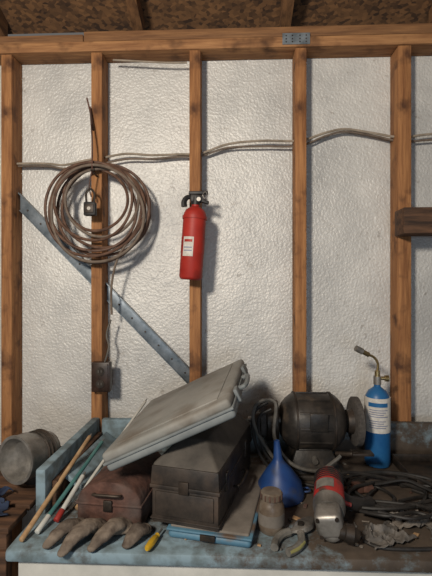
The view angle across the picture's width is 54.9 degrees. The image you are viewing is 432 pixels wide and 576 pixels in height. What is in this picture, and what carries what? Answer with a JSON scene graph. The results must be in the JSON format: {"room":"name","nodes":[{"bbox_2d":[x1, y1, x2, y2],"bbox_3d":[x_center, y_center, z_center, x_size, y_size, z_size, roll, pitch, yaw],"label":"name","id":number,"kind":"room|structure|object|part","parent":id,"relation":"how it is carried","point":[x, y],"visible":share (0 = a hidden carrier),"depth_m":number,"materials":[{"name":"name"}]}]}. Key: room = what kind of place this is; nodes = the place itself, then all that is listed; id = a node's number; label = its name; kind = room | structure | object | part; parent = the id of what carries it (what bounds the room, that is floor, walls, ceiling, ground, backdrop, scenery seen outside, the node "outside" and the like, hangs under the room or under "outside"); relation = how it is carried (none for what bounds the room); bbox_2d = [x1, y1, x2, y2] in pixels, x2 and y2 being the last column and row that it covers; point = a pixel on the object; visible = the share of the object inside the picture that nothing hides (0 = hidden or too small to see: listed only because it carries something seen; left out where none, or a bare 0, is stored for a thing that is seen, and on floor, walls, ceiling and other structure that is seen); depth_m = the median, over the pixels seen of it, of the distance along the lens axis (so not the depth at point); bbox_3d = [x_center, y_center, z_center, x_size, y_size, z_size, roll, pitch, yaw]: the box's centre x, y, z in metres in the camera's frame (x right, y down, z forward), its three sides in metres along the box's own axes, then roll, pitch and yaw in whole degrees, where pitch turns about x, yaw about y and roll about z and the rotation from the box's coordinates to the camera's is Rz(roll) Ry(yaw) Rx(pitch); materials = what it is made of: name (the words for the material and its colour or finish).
{"room":"garage workshop","nodes":[
{"label":"garage workshop","id":0,"kind":"room"},
{"bbox_2d":[0,56,431,530],"bbox_3d":[0.072,0.250,1.798,5.200,2.620,0.040,0,0,2],"label":"wall","id":1,"kind":"structure","parent":0,"point":[247,274],"depth_m":1.78,"materials":[{"name":"white paint"}]},
{"bbox_2d":[1,54,21,575],"bbox_3d":[-0.869,0.275,1.770,0.045,2.490,0.088,0,0,2],"label":"stud","id":2,"kind":"object","parent":1,"relation":"attached to","point":[11,69],"depth_m":1.73,"materials":[{"name":"brown wood"}]},
{"bbox_2d":[44,98,150,314],"bbox_3d":[-0.482,-0.336,1.683,0.436,0.890,0.096,0,0,2],"label":"coil","id":3,"kind":"object","parent":1,"relation":"attached to","point":[72,173],"visible":1,"depth_m":1.67,"materials":[{"name":"metal"}]},
{"bbox_2d":[84,188,96,215],"bbox_3d":[-0.497,-0.341,1.643,0.048,0.112,0.031,0,0,2],"label":"padlock","id":4,"kind":"object","parent":3,"relation":"hanging from","point":[90,208],"visible":1,"depth_m":1.63,"materials":[{"name":"black metal"}]},
{"bbox_2d":[91,52,107,431],"bbox_3d":[-0.490,0.275,1.755,0.045,2.490,0.088,0,0,2],"label":"stud","id":5,"kind":"object","parent":1,"relation":"attached to","point":[99,65],"depth_m":1.71,"materials":[{"name":"brown wood"}]},
{"bbox_2d":[91,320,111,391],"bbox_3d":[-0.465,0.274,1.689,0.076,0.291,0.049,0,0,2],"label":"electrical outlet","id":6,"kind":"object","parent":1,"relation":"attached to","point":[101,371],"visible":1,"depth_m":1.67,"materials":[{"name":"metal"}]},
{"bbox_2d":[18,192,188,382],"bbox_3d":[-0.492,-0.010,1.775,0.833,0.847,0.024,0,0,2],"label":"brace","id":7,"kind":"object","parent":1,"relation":"attached to","point":[120,305],"visible":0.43,"depth_m":1.78,"materials":[{"name":"metal"}]},
{"bbox_2d":[179,191,208,280],"bbox_3d":[-0.086,-0.205,1.639,0.118,0.351,0.102,0,0,2],"label":"fire extinguisher","id":8,"kind":"object","parent":1,"relation":"attached to","point":[194,218],"visible":1,"depth_m":1.60,"materials":[{"name":"red metal"}]},
{"bbox_2d":[189,50,201,382],"bbox_3d":[-0.084,0.275,1.739,0.045,2.490,0.088,0,0,2],"label":"stud","id":9,"kind":"object","parent":1,"relation":"attached to","point":[195,61],"depth_m":1.70,"materials":[{"name":"brown wood"}]},
{"bbox_2d":[17,59,431,168],"bbox_3d":[0.135,-0.731,1.729,2.070,0.452,0.033,0,0,2],"label":"electrical cable","id":10,"kind":"object","parent":1,"relation":"attached to","point":[351,130],"visible":0.78,"depth_m":1.73,"materials":[{"name":"grey plastic"}]},
{"bbox_2d":[292,48,305,391],"bbox_3d":[0.344,0.275,1.722,0.045,2.490,0.088,0,0,2],"label":"stud","id":11,"kind":"object","parent":1,"relation":"attached to","point":[299,57],"depth_m":1.68,"materials":[{"name":"brown wood"}]},
{"bbox_2d":[390,45,410,420],"bbox_3d":[0.756,0.275,1.705,0.052,2.490,0.088,0,0,2],"label":"stud","id":12,"kind":"object","parent":1,"relation":"attached to","point":[400,60],"depth_m":1.66,"materials":[{"name":"brown wood"}]},
{"bbox_2d":[395,207,431,236],"bbox_3d":[1.013,-0.255,1.602,0.605,0.100,0.093,0,0,2],"label":"wooden shelf board","id":13,"kind":"object","parent":1,"relation":"attached to","point":[409,221],"visible":1,"depth_m":1.57,"materials":[{"name":"brown wood"}]},
{"bbox_2d":[0,23,431,64],"bbox_3d":[0.070,-1.015,1.729,5.200,0.086,0.096,0,0,2],"label":"beam","id":14,"kind":"structure","parent":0,"point":[380,40],"depth_m":1.70,"materials":[{"name":"brown wood"}]},
{"bbox_2d":[0,9,7,36],"bbox_3d":[-1.000,-1.768,0.023,0.042,1.386,3.585,0,0,2],"label":"rafter","id":15,"kind":"object","parent":14,"relation":"on","point":[3,22],"depth_m":1.78,"materials":[{"name":"brown wood"}]},
{"bbox_2d":[126,0,143,30],"bbox_3d":[-0.400,-1.768,-0.001,0.042,1.386,3.585,0,0,2],"label":"rafter","id":16,"kind":"object","parent":14,"relation":"on","point":[134,7],"depth_m":1.70,"materials":[{"name":"brown wood"}]},
{"bbox_3d":[0.070,-1.015,1.729,5.200,0.086,0.096,0,0,2],"label":"plate","id":17,"kind":"part","parent":14,"relation":"part of","materials":[{"name":"brown wood"}]},
{"bbox_2d":[280,0,293,26],"bbox_3d":[0.219,-1.768,-0.026,0.042,1.386,3.585,0,0,2],"label":"rafter","id":18,"kind":"object","parent":14,"relation":"on","point":[286,10],"depth_m":1.68,"materials":[{"name":"brown wood"}]},
{"bbox_2d":[429,5,431,22],"bbox_3d":[0.839,-1.768,-0.051,0.042,1.386,3.585,0,0,2],"label":"rafter","id":19,"kind":"object","parent":14,"relation":"on","point":[430,11],"depth_m":1.72,"materials":[{"name":"brown wood"}]},
{"bbox_2d":[0,0,431,33],"bbox_3d":[-0.002,-1.831,-0.040,5.200,1.381,3.740,0,0,2],"label":"ceiling","id":20,"kind":"structure","parent":0,"point":[22,16],"depth_m":1.77,"materials":[{"name":"brown wood"}]},
{"bbox_3d":[0.000,1.585,-0.010,5.200,0.050,3.800,0,0,2],"label":"floor","id":21,"kind":"structure","parent":0,"visible":0},
{"bbox_2d":[0,445,61,575],"bbox_3d":[-0.872,1.101,1.410,0.655,0.918,0.592,0,0,2],"label":"wooden crate","id":22,"kind":"object","parent":21,"relation":"on","point":[22,500],"visible":0.31,"depth_m":1.20,"materials":[{"name":"brown wood"}]},
{"bbox_2d":[0,486,13,515],"bbox_3d":[-0.719,0.608,1.205,0.282,0.062,0.163,0,0,2],"label":"cloth","id":23,"kind":"object","parent":22,"relation":"on","point":[4,505],"visible":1,"depth_m":1.20,"materials":[{"name":"blue fabric"}]},
{"bbox_2d":[0,429,60,484],"bbox_3d":[-0.601,0.555,1.369,0.150,0.181,0.154,0,0,23],"label":"can","id":24,"kind":"object","parent":22,"relation":"on","point":[21,455],"visible":0.84,"depth_m":1.34,"materials":[{"name":"metal"}]},
{"bbox_2d":[6,418,431,575],"bbox_3d":[0.442,1.045,1.340,1.925,1.030,0.663,0,0,2],"label":"workbench","id":25,"kind":"object","parent":21,"relation":"on","point":[169,556],"visible":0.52,"depth_m":1.06,"materials":[{"name":"blue paint"}]},
{"bbox_2d":[19,434,91,541],"bbox_3d":[-0.471,0.585,1.270,0.014,0.142,0.406,0,0,9],"label":"wooden dowel","id":26,"kind":"object","parent":25,"relation":"on","point":[28,529],"visible":1,"depth_m":1.22,"materials":[{"name":"brown wood"}]},
{"bbox_2d":[35,439,103,533],"bbox_3d":[-0.433,0.591,1.276,0.015,0.132,0.355,0,0,14],"label":"paintbrush","id":27,"kind":"object","parent":25,"relation":"on","point":[47,517],"visible":1,"depth_m":1.23,"materials":[{"name":"teal paint"}]},
{"bbox_2d":[53,472,85,522],"bbox_3d":[-0.427,0.615,1.228,0.017,0.084,0.147,0,0,16],"label":"marker pen","id":28,"kind":"object","parent":25,"relation":"on","point":[62,509],"visible":1,"depth_m":1.21,"materials":[{"name":"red plastic"}]},
{"bbox_2d":[65,432,115,489],"bbox_3d":[-0.416,0.612,1.478,0.096,0.075,0.370,0,0,5],"label":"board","id":29,"kind":"object","parent":25,"relation":"on","point":[96,460],"visible":0.37,"depth_m":1.43,"materials":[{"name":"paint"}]},
{"bbox_2d":[42,517,151,556],"bbox_3d":[-0.304,0.634,1.079,0.264,0.051,0.140,0,0,2],"label":"glove","id":30,"kind":"object","parent":25,"relation":"on","point":[76,529],"visible":1,"depth_m":1.07,"materials":[{"name":"fabric"}]},
{"bbox_2d":[69,399,146,508],"bbox_3d":[-0.349,0.542,1.417,0.010,0.227,0.415,0,0,23],"label":"rod","id":31,"kind":"object","parent":25,"relation":"on","point":[144,402],"visible":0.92,"depth_m":1.34,"materials":[{"name":"metal"}]},
{"bbox_2d":[75,452,160,523],"bbox_3d":[-0.277,0.596,1.262,0.191,0.128,0.296,0,0,8],"label":"toolbox","id":32,"kind":"object","parent":25,"relation":"on","point":[125,491],"visible":0.72,"depth_m":1.15,"materials":[{"name":"metal"}]},
{"bbox_2d":[144,528,162,550],"bbox_3d":[-0.158,0.646,1.072,0.019,0.019,0.090,0,0,17],"label":"screwdriver","id":33,"kind":"object","parent":25,"relation":"on","point":[151,542],"visible":1,"depth_m":1.05,"materials":[{"name":"yellow plastic"}]},
{"bbox_2d":[166,464,265,547],"bbox_3d":[0.030,0.641,1.282,0.228,0.035,0.451,0,0,13],"label":"case","id":34,"kind":"object","parent":25,"relation":"on","point":[238,527],"visible":0.56,"depth_m":1.10,"materials":[{"name":"metal"}]},
{"bbox_2d":[150,413,251,530],"bbox_3d":[-0.015,0.512,1.279,0.218,0.224,0.423,0,0,16],"label":"toolbox","id":35,"kind":"object","parent":34,"relation":"on","point":[195,482],"visible":0.8,"depth_m":1.10,"materials":[{"name":"metal"}]},
{"bbox_2d":[102,359,249,470],"bbox_3d":[-0.090,0.376,1.311,0.394,0.241,0.455,0,0,10],"label":"case","id":36,"kind":"object","parent":35,"relation":"on","point":[210,400],"visible":1,"depth_m":1.13,"materials":[{"name":"grey plastic"}]},
{"bbox_2d":[61,457,431,551],"bbox_3d":[0.216,0.656,1.334,1.376,0.006,0.589,0,0,2],"label":"debris","id":37,"kind":"object","parent":25,"relation":"on","point":[294,517],"visible":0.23,"depth_m":1.17,"materials":[{"name":"metal"}]},
{"bbox_2d":[258,486,284,536],"bbox_3d":[0.150,0.605,1.130,0.071,0.109,0.071,0,0,2],"label":"jar","id":38,"kind":"object","parent":25,"relation":"on","point":[271,512],"visible":0.98,"depth_m":1.10,"materials":[{"name":"glass"}]},
{"bbox_2d":[258,439,310,507],"bbox_3d":[0.205,0.575,1.322,0.152,0.180,0.150,0,0,38],"label":"funnel","id":39,"kind":"object","parent":25,"relation":"on","point":[278,473],"visible":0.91,"depth_m":1.29,"materials":[{"name":"blue plastic"}]},
{"bbox_2d":[270,516,313,556],"bbox_3d":[0.212,0.643,1.099,0.080,0.031,0.182,0,0,35],"label":"pliers","id":40,"kind":"object","parent":25,"relation":"on","point":[304,525],"visible":1,"depth_m":1.08,"materials":[{"name":"metal"}]},
{"bbox_2d":[251,398,341,487],"bbox_3d":[0.287,0.517,1.391,0.341,0.284,0.046,0,0,8],"label":"power cord","id":41,"kind":"object","parent":25,"relation":"on","point":[254,428],"visible":0.72,"depth_m":1.40,"materials":[{"name":"rubber"}]},
{"bbox_2d":[248,391,373,480],"bbox_3d":[0.323,0.518,1.500,0.416,0.282,0.223,0,0,2],"label":"grinder","id":42,"kind":"object","parent":25,"relation":"on","point":[313,425],"visible":0.91,"depth_m":1.44,"materials":[{"name":"metal"}]},
{"bbox_2d":[344,479,373,492],"bbox_3d":[0.404,0.641,1.331,0.198,0.026,0.059,0,0,-12],"label":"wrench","id":43,"kind":"object","parent":25,"relation":"on","point":[366,489],"visible":0.44,"depth_m":1.32,"materials":[{"name":"metal"}]},
{"bbox_2d":[313,466,431,544],"bbox_3d":[0.442,0.591,1.219,0.498,0.136,0.236,0,0,-30],"label":"drill","id":44,"kind":"object","parent":25,"relation":"on","point":[331,502],"visible":0.88,"depth_m":1.10,"materials":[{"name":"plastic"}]},
{"bbox_2d":[354,345,390,468],"bbox_3d":[0.581,0.436,1.556,0.137,0.447,0.093,0,0,2],"label":"torch","id":45,"kind":"object","parent":25,"relation":"on","point":[377,402],"visible":0.98,"depth_m":1.52,"materials":[{"name":"metal"}]},
{"bbox_2d":[341,470,431,551],"bbox_3d":[0.548,0.632,1.231,0.421,0.054,0.394,0,0,2],"label":"extension cord","id":46,"kind":"object","parent":25,"relation":"on","point":[401,479],"visible":0.88,"depth_m":1.26,"materials":[{"name":"rubber"}]},
{"bbox_2d":[360,521,417,549],"bbox_3d":[0.445,0.640,1.091,0.142,0.034,0.094,0,0,-25],"label":"crumpled paper","id":47,"kind":"object","parent":25,"relation":"on","point":[385,534],"visible":0.99,"depth_m":1.08,"materials":[{"name":"grey paper"}]},
{"bbox_2d":[389,510,431,528],"bbox_3d":[0.539,0.641,1.165,0.127,0.033,0.086,0,0,2],"label":"crumpled paper","id":48,"kind":"object","parent":25,"relation":"on","point":[398,522],"visible":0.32,"depth_m":1.14,"materials":[{"name":"grey paper"}]},
{"bbox_2d":[390,454,431,488],"bbox_3d":[0.835,0.644,1.468,0.350,0.029,0.220,0,0,2],"label":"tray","id":49,"kind":"object","parent":25,"relation":"on","point":[421,463],"visible":0.73,"depth_m":1.54,"materials":[{"name":"metal"}]}
]}

